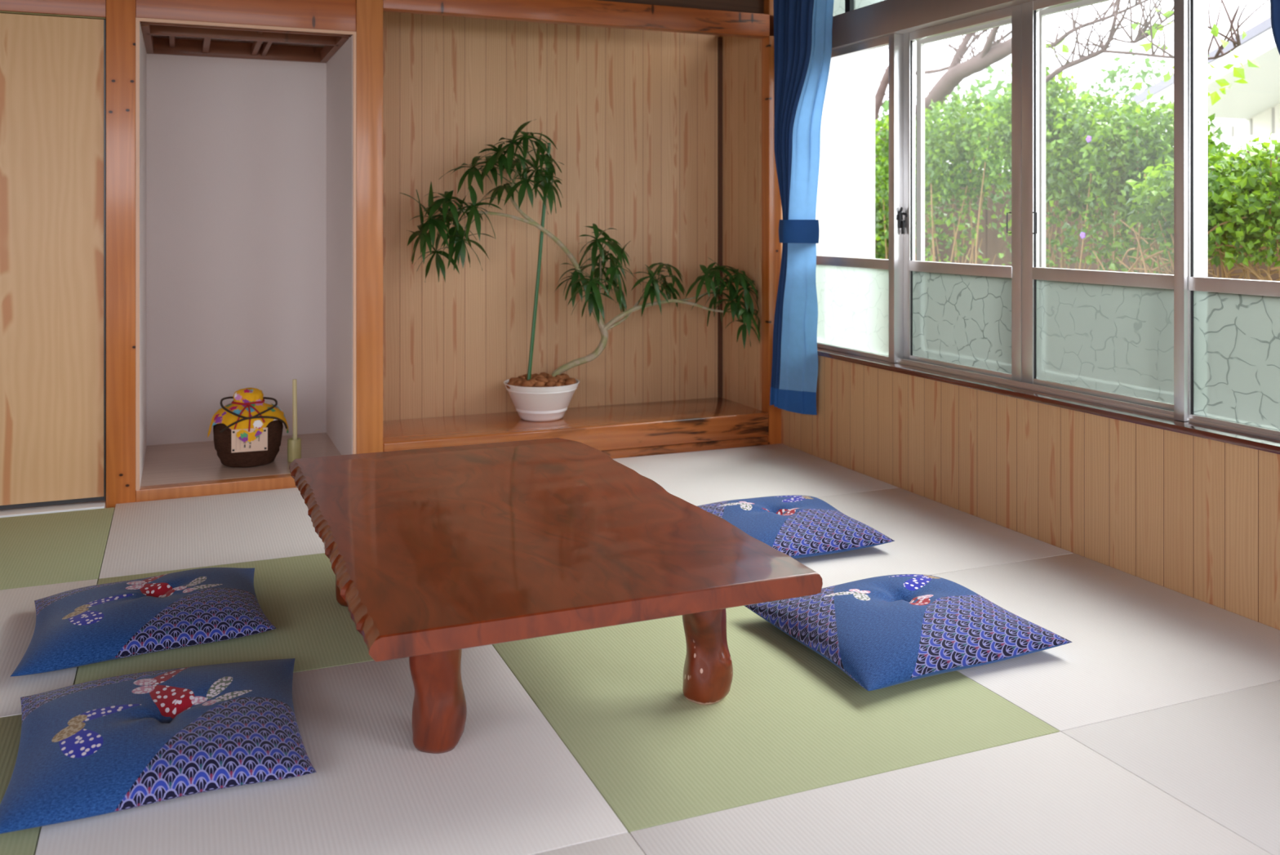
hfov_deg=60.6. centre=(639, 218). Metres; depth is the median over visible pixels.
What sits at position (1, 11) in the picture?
track
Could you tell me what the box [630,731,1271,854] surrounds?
mat
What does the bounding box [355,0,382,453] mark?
pillar
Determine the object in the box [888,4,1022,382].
window
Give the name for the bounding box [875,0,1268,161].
bare tree
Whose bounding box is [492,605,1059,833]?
mat
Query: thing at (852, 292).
window
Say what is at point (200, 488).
sill
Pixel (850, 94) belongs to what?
wall
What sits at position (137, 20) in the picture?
trim
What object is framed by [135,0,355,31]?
beam
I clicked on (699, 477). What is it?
mat
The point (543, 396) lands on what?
potted plant
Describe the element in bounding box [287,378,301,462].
ladle
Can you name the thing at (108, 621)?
floor cushion
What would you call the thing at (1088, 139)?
flower
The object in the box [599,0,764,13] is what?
wall
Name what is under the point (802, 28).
curtain
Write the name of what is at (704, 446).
baseboard
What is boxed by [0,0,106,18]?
beam
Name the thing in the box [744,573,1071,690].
floor cushion
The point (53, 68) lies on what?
door
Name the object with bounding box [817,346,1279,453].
sill
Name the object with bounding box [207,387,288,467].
jar
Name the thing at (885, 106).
tree
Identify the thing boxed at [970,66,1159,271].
shrub
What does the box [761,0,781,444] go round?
pillar
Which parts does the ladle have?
handle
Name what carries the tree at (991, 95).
on the ground
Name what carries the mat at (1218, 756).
on the floor
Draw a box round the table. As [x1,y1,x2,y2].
[288,437,822,753]
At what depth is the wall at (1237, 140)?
8.02 m
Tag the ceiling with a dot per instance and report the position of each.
(257, 50)
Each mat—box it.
[0,506,114,590]
[0,578,97,717]
[0,714,41,854]
[35,644,627,854]
[74,552,373,684]
[98,487,324,578]
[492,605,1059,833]
[533,832,644,854]
[613,443,897,506]
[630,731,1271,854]
[795,487,1073,587]
[931,553,1279,732]
[1062,680,1279,854]
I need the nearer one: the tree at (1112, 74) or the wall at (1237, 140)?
the wall at (1237, 140)
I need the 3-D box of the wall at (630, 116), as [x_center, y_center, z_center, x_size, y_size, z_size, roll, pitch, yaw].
[-0.333,-0.167,5.087,1.886,2.360,0.058,0,0,-23]
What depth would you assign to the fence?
7.61 m
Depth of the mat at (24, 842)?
1.99 m
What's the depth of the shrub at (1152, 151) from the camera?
5.51 m
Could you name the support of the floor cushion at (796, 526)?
on the mat at (930, 536)
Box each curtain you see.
[769,0,834,414]
[1270,0,1279,54]
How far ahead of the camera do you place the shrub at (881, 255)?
7.94 m
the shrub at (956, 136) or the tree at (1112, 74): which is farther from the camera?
the tree at (1112, 74)
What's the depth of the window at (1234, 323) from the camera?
2.91 m
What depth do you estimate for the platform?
4.71 m
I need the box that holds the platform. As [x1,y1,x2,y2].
[382,397,768,451]
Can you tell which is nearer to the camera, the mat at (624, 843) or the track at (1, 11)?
the mat at (624, 843)
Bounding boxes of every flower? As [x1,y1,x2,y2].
[1080,231,1085,238]
[1085,135,1091,142]
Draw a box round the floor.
[140,432,341,486]
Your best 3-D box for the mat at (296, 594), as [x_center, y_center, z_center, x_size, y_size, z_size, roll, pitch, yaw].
[-0.942,1.030,2.856,0.898,0.033,0.877,0,0,-23]
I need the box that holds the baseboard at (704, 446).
[601,436,768,458]
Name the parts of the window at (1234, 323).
rail, frosted pane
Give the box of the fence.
[875,149,1279,280]
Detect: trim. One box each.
[135,17,356,490]
[717,36,722,397]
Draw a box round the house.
[1132,16,1279,138]
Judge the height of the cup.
0.090 m
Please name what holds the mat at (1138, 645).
on the floor
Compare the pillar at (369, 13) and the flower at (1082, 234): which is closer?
the pillar at (369, 13)
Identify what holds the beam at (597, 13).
attached to the wall at (740, 6)
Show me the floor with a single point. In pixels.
(195, 461)
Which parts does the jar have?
brown cord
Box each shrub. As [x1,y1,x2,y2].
[875,92,1010,265]
[875,159,915,259]
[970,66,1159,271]
[1076,93,1227,274]
[1093,132,1279,280]
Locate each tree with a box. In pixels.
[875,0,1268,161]
[878,93,959,137]
[926,62,1138,153]
[1088,46,1170,134]
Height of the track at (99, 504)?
0.036 m
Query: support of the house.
on the ground
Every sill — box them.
[135,473,297,502]
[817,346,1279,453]
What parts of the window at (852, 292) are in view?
frosted pane, rail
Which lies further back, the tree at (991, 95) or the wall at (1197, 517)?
the tree at (991, 95)
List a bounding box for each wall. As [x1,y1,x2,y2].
[382,11,720,420]
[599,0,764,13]
[720,35,782,410]
[781,355,1279,630]
[824,48,875,258]
[946,133,1279,172]
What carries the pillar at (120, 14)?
on the floor
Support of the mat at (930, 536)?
on the floor
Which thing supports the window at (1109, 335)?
in the wall
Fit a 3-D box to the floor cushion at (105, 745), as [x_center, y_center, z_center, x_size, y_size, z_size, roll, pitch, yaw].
[-0.920,0.971,2.123,0.560,0.085,0.588,0,0,-23]
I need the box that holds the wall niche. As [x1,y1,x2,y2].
[139,21,352,488]
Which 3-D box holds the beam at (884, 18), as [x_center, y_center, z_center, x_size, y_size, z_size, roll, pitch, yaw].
[1.262,-0.782,3.661,0.124,0.134,2.820,0,0,-23]
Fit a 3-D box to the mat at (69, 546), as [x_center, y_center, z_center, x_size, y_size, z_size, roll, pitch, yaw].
[-2.102,1.030,3.296,0.898,0.033,0.828,0,0,-23]
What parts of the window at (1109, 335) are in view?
finger pull, screen frame, rail, frosted pane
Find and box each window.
[815,35,888,358]
[816,0,1279,439]
[832,0,884,16]
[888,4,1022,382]
[1188,0,1279,431]
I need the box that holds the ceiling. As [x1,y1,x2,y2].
[140,21,350,62]
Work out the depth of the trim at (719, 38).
5.34 m
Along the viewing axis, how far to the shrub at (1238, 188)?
4.63 m
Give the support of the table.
on the mat at (789, 721)
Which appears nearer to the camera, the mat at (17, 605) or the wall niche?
the mat at (17, 605)
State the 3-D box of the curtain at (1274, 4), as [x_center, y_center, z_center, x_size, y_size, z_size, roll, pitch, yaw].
[1.579,-0.178,2.513,0.137,2.017,0.423,0,0,-23]
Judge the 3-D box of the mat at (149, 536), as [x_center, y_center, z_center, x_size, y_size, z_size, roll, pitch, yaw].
[-1.281,1.030,3.666,0.898,0.033,0.877,0,0,-23]
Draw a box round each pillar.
[106,0,135,509]
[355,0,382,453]
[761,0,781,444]
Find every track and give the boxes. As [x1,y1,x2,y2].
[0,10,106,20]
[0,499,106,517]
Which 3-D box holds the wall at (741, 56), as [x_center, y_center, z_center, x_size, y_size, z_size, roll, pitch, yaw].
[0.550,-0.032,5.206,0.164,1.810,0.404,0,0,-23]
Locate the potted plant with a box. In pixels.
[400,119,759,421]
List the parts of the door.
rail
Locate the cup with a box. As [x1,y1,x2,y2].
[287,437,301,462]
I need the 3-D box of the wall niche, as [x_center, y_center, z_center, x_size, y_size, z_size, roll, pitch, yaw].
[-1.625,-0.167,4.487,0.820,2.360,0.868,0,0,-23]
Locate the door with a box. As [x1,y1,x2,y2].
[0,13,106,509]
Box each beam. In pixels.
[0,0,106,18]
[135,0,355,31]
[382,0,773,38]
[831,0,1035,49]
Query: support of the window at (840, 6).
attached to the window at (1109, 335)
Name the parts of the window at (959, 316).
rail, frosted pane, screen frame, finger pull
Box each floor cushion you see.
[0,657,316,833]
[9,567,276,676]
[697,494,894,559]
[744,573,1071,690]
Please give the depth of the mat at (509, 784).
1.93 m

